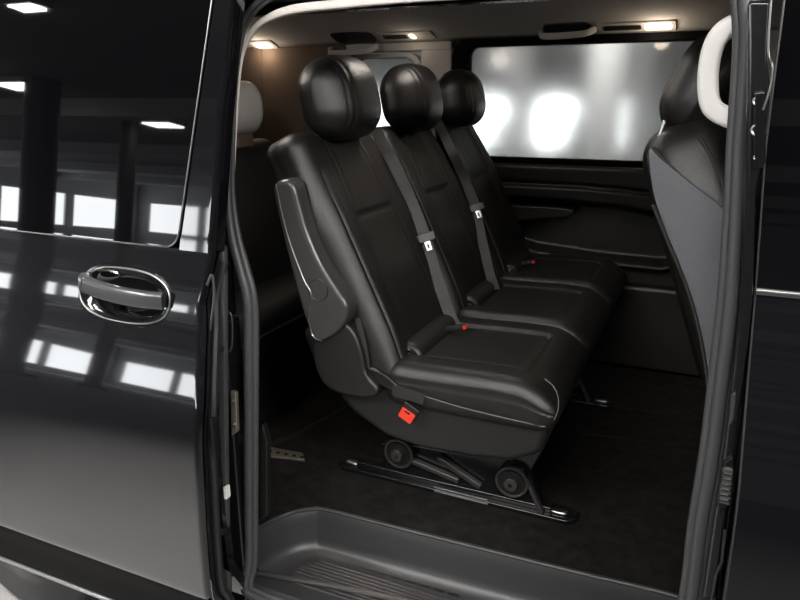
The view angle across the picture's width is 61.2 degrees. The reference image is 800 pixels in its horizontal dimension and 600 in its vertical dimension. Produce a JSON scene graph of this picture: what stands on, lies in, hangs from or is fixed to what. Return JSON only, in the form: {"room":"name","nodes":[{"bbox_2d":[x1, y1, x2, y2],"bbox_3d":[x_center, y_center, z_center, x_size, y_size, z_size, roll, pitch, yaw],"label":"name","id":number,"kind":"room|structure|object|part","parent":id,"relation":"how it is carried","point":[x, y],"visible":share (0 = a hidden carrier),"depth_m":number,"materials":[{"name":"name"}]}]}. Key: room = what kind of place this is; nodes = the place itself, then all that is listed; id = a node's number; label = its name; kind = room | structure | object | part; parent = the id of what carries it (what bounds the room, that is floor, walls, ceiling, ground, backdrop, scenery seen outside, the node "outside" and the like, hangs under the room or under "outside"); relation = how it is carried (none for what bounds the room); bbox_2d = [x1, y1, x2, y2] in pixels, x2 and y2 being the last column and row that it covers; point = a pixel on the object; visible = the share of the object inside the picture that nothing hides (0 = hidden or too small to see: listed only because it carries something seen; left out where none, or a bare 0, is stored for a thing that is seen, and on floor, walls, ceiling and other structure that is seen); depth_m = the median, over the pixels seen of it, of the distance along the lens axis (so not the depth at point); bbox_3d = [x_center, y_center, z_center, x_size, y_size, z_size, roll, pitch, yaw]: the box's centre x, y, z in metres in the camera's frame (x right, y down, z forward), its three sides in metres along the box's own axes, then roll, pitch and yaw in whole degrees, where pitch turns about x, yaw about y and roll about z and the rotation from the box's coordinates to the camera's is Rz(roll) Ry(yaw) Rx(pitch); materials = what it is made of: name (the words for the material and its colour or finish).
{"room":"car showroom","nodes":[
{"label":"car showroom","id":0,"kind":"room"},
{"bbox_2d":[0,583,100,599],"bbox_3d":[-1.225,2.475,-2.123,68.000,0.100,58.000,7,18,23],"label":"floor","id":1,"kind":"structure","parent":0,"point":[5,594],"depth_m":2.44,"materials":[{"name":"concrete"}]},
{"bbox_2d":[0,0,799,599],"bbox_3d":[0.220,0.044,2.174,4.270,2.120,1.918,7,18,23],"label":"van","id":2,"kind":"object","parent":1,"relation":"on","point":[138,461],"visible":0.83,"depth_m":1.65,"materials":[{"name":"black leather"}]},
{"bbox_3d":[-0.936,0.836,1.973,1.020,0.012,0.024,7,18,23],"label":"door foot trim","id":3,"kind":"part","parent":2,"relation":"part of","materials":[{"name":"silver metal"}]},
{"bbox_3d":[-0.926,0.745,1.887,1.085,0.215,0.088,7,18,23],"label":"trim","id":4,"kind":"part","parent":2,"relation":"part of","materials":[{"name":"black"}]},
{"bbox_3d":[-0.864,-0.400,1.566,1.037,0.504,0.054,6,18,20],"label":"window trim","id":5,"kind":"part","parent":2,"relation":"part of","materials":[{"name":"silver metal"}]},
{"bbox_3d":[-0.854,0.040,1.712,1.190,1.670,0.236,7,18,23],"label":"sliding door","id":6,"kind":"part","parent":2,"relation":"part of","materials":[{"name":"black paint"}]},
{"bbox_3d":[-0.635,-0.019,1.526,0.258,0.056,0.057,7,18,23],"label":"door handle","id":7,"kind":"part","parent":2,"relation":"part of","materials":[{"name":"grey metal"}]},
{"bbox_3d":[-1.005,-0.822,3.391,0.739,0.850,0.113,2,17,8],"label":"pillar trim","id":8,"kind":"part","parent":2,"relation":"part of","materials":[{"name":"brown plastic"}]},
{"bbox_2d":[249,40,277,48],"bbox_3d":[-0.634,-1.183,3.133,0.128,0.033,0.070,7,18,23],"label":"reading lamp","id":9,"kind":"object","parent":2,"relation":"attached to","point":[254,44],"depth_m":3.12,"materials":[{"name":"beige plastic"}]},
{"bbox_3d":[-0.351,0.444,1.724,0.058,0.295,0.020,7,18,23],"label":"jamb trim","id":10,"kind":"part","parent":2,"relation":"part of","materials":[{"name":"black plastic"}]},
{"bbox_2d":[232,81,320,421],"bbox_3d":[-0.605,-0.211,2.528,0.575,1.170,1.050,7,18,23],"label":"seat","id":11,"kind":"object","parent":2,"relation":"on","point":[287,367],"visible":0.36,"depth_m":2.60,"materials":[{"name":"black leather"}]},
{"bbox_3d":[-0.709,-0.268,2.559,0.348,0.620,1.050,7,18,23],"label":"backrest","id":12,"kind":"part","parent":11,"relation":"part of","materials":[{"name":"black leather"}]},
{"bbox_2d":[232,270,308,363],"bbox_3d":[-0.544,0.031,2.571,0.420,0.160,1.050,7,18,23],"label":"seat cushion","id":13,"kind":"object","parent":11,"relation":"on","point":[282,318],"depth_m":2.41,"materials":[{"name":"black leather"}]},
{"bbox_3d":[-0.348,0.051,2.486,0.012,0.012,1.040,7,18,23],"label":"cushion rail","id":14,"kind":"part","parent":11,"relation":"part of","materials":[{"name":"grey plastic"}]},
{"bbox_3d":[-0.544,0.228,2.629,0.320,0.270,1.000,7,18,23],"label":"seat","id":15,"kind":"part","parent":11,"relation":"part of","materials":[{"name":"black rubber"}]},
{"bbox_3d":[-0.381,0.497,2.177,0.177,0.008,0.053,6,18,19],"label":"fixing plate","id":16,"kind":"part","parent":2,"relation":"part of","materials":[{"name":"silver metal"}]},
{"bbox_3d":[-0.773,-0.997,3.330,1.190,0.500,0.065,7,18,23],"label":"pillar trim","id":17,"kind":"part","parent":2,"relation":"part of","materials":[{"name":"brown"}]},
{"bbox_3d":[-0.212,-1.074,2.902,0.242,0.050,0.068,7,18,23],"label":"grab handle","id":18,"kind":"part","parent":2,"relation":"part of","materials":[{"name":"grey plastic"}]},
{"bbox_2d":[376,30,435,40],"bbox_3d":[0.023,-1.101,2.817,0.246,0.030,0.070,7,18,23],"label":"reading lamp","id":19,"kind":"object","parent":2,"relation":"attached to","point":[382,35],"depth_m":2.81,"materials":[{"name":"white plastic"}]},
{"bbox_2d":[266,54,626,524],"bbox_3d":[0.276,-0.112,2.149,0.786,1.220,1.416,7,18,23],"label":"seat","id":20,"kind":"object","parent":2,"relation":"on","point":[426,302],"visible":1,"depth_m":1.77,"materials":[{"name":"black leather"}]},
{"bbox_3d":[-0.198,-0.091,1.603,0.194,0.388,0.055,7,18,23],"label":"folding armrest","id":21,"kind":"part","parent":20,"relation":"part of","materials":[{"name":"grey plastic"}]},
{"bbox_3d":[-0.086,-0.132,1.812,0.385,0.621,0.452,7,18,23],"label":"backrest","id":22,"kind":"part","parent":20,"relation":"part of","materials":[{"name":"black leather"}]},
{"bbox_3d":[-0.040,0.185,1.633,0.091,0.053,0.030,7,18,23],"label":"recliner lever","id":23,"kind":"part","parent":20,"relation":"part of","materials":[{"name":"black plastic"}]},
{"bbox_2d":[387,439,412,465],"bbox_3d":[0.001,0.448,1.991,0.072,0.072,0.030,7,18,23],"label":"wheel","id":24,"kind":"object","parent":20,"relation":"in","point":[399,452],"depth_m":1.97,"materials":[{"name":"black plastic"}]},
{"bbox_3d":[0.079,-0.152,1.903,0.023,0.028,0.011,-2,17,-7],"label":"tongue plate","id":25,"kind":"part","parent":20,"relation":"part of","materials":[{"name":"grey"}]},
{"bbox_3d":[0.102,-0.251,2.215,0.385,0.621,0.452,7,18,23],"label":"backrest","id":26,"kind":"part","parent":20,"relation":"part of","materials":[{"name":"black leather"}]},
{"bbox_3d":[0.151,0.552,1.985,0.730,0.014,0.072,7,18,23],"label":"floor rail","id":27,"kind":"part","parent":20,"relation":"part of","materials":[{"name":"black metal"}]},
{"bbox_3d":[0.177,0.470,1.950,0.503,0.217,0.035,7,18,23],"label":"leg frame","id":28,"kind":"part","parent":20,"relation":"part of","materials":[{"name":"black metal"}]},
{"bbox_3d":[0.271,-0.295,2.327,0.023,0.028,0.012,-2,17,-7],"label":"tongue plate","id":29,"kind":"part","parent":20,"relation":"part of","materials":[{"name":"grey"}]},
{"bbox_3d":[0.290,-0.370,2.617,0.385,0.621,0.452,7,18,23],"label":"backrest","id":30,"kind":"part","parent":20,"relation":"part of","materials":[{"name":"black leather"}]},
{"bbox_2d":[385,316,587,430],"bbox_3d":[0.237,0.166,1.745,0.425,0.120,0.452,7,18,23],"label":"seat cushion","id":31,"kind":"object","parent":20,"relation":"on","point":[509,375],"depth_m":1.60,"materials":[{"name":"black leather"}]},
{"bbox_2d":[499,466,525,494],"bbox_3d":[0.310,0.496,1.861,0.072,0.072,0.030,7,18,23],"label":"wheel","id":32,"kind":"object","parent":20,"relation":"in","point":[512,479],"depth_m":1.84,"materials":[{"name":"black plastic"}]},
{"bbox_2d":[456,279,610,356],"bbox_3d":[0.425,0.047,2.147,0.425,0.120,0.452,7,18,23],"label":"seat cushion","id":33,"kind":"object","parent":20,"relation":"on","point":[581,311],"depth_m":2.08,"materials":[{"name":"black leather"}]},
{"bbox_2d":[500,253,626,310],"bbox_3d":[0.613,-0.072,2.550,0.425,0.120,0.452,7,18,23],"label":"seat cushion","id":34,"kind":"object","parent":20,"relation":"on","point":[603,276],"depth_m":2.49,"materials":[{"name":"black leather"}]},
{"bbox_3d":[0.496,0.268,2.633,0.503,0.217,0.035,7,18,23],"label":"leg frame","id":35,"kind":"part","parent":20,"relation":"part of","materials":[{"name":"black metal"}]},
{"bbox_3d":[0.470,0.350,2.668,0.730,0.014,0.072,7,18,23],"label":"floor rail","id":36,"kind":"part","parent":20,"relation":"part of","materials":[{"name":"black metal"}]},
{"bbox_3d":[0.569,-0.366,2.865,0.348,0.079,0.090,7,18,23],"label":"armrest","id":37,"kind":"part","parent":2,"relation":"part of","materials":[{"name":"black plastic"}]},
{"bbox_3d":[0.825,-0.799,2.644,3.150,0.510,0.065,7,18,23],"label":"pillar trim","id":38,"kind":"part","parent":2,"relation":"part of","materials":[{"name":"grey"}]},
{"bbox_3d":[0.622,-1.000,2.534,0.218,0.047,0.067,7,18,23],"label":"grab handle","id":39,"kind":"part","parent":2,"relation":"part of","materials":[{"name":"grey plastic"}]},
{"bbox_3d":[1.024,-0.117,2.736,2.700,0.850,0.165,7,18,23],"label":"panel","id":40,"kind":"part","parent":2,"relation":"part of","materials":[{"name":"black plastic"}]},
{"bbox_2d":[597,19,675,32],"bbox_3d":[0.858,-0.995,2.458,0.271,0.030,0.070,7,18,23],"label":"reading lamp","id":41,"kind":"object","parent":2,"relation":"attached to","point":[627,25],"depth_m":2.45,"materials":[{"name":"white plastic"}]},
{"bbox_2d":[643,32,756,386],"bbox_3d":[0.866,0.069,1.471,0.694,1.232,0.534,7,18,23],"label":"seat","id":42,"kind":"object","parent":2,"relation":"on","point":[684,161],"visible":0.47,"depth_m":1.30,"materials":[{"name":"black leather"}]},
{"bbox_3d":[0.520,-0.327,1.351,0.027,0.063,0.012,7,18,23],"label":"headrest post","id":43,"kind":"part","parent":42,"relation":"part of","materials":[{"name":"silver metal"}]},
{"bbox_3d":[0.542,-0.374,1.122,0.090,0.188,0.040,7,18,23],"label":"pillar handle","id":44,"kind":"part","parent":2,"relation":"part of","materials":[{"name":"white plastic"}]},
{"bbox_2d":[719,467,732,504],"bbox_3d":[0.567,0.324,1.175,0.019,0.065,0.008,7,18,23],"label":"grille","id":45,"kind":"object","parent":2,"relation":"attached to","point":[726,473],"depth_m":1.17,"materials":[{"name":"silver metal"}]},
{"bbox_3d":[0.596,0.229,1.165,0.044,1.501,0.165,3,17,10],"label":"door edge trim","id":46,"kind":"part","parent":2,"relation":"part of","materials":[{"name":"grey plastic"}]},
{"bbox_3d":[0.544,-0.256,1.024,0.031,0.118,0.010,7,18,23],"label":"hinge plate","id":47,"kind":"part","parent":2,"relation":"part of","materials":[{"name":"black plastic"}]},
{"bbox_3d":[1.061,0.553,1.038,1.057,1.050,0.151,7,18,23],"label":"door","id":48,"kind":"part","parent":2,"relation":"part of","materials":[{"name":"black paint"}]},
{"bbox_2d":[368,52,420,53],"bbox_3d":[10.678,-6.962,22.834,68.000,3.820,0.300,7,18,23],"label":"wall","id":49,"kind":"structure","parent":0,"point":[390,52],"depth_m":26.74,"materials":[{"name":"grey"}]}
]}

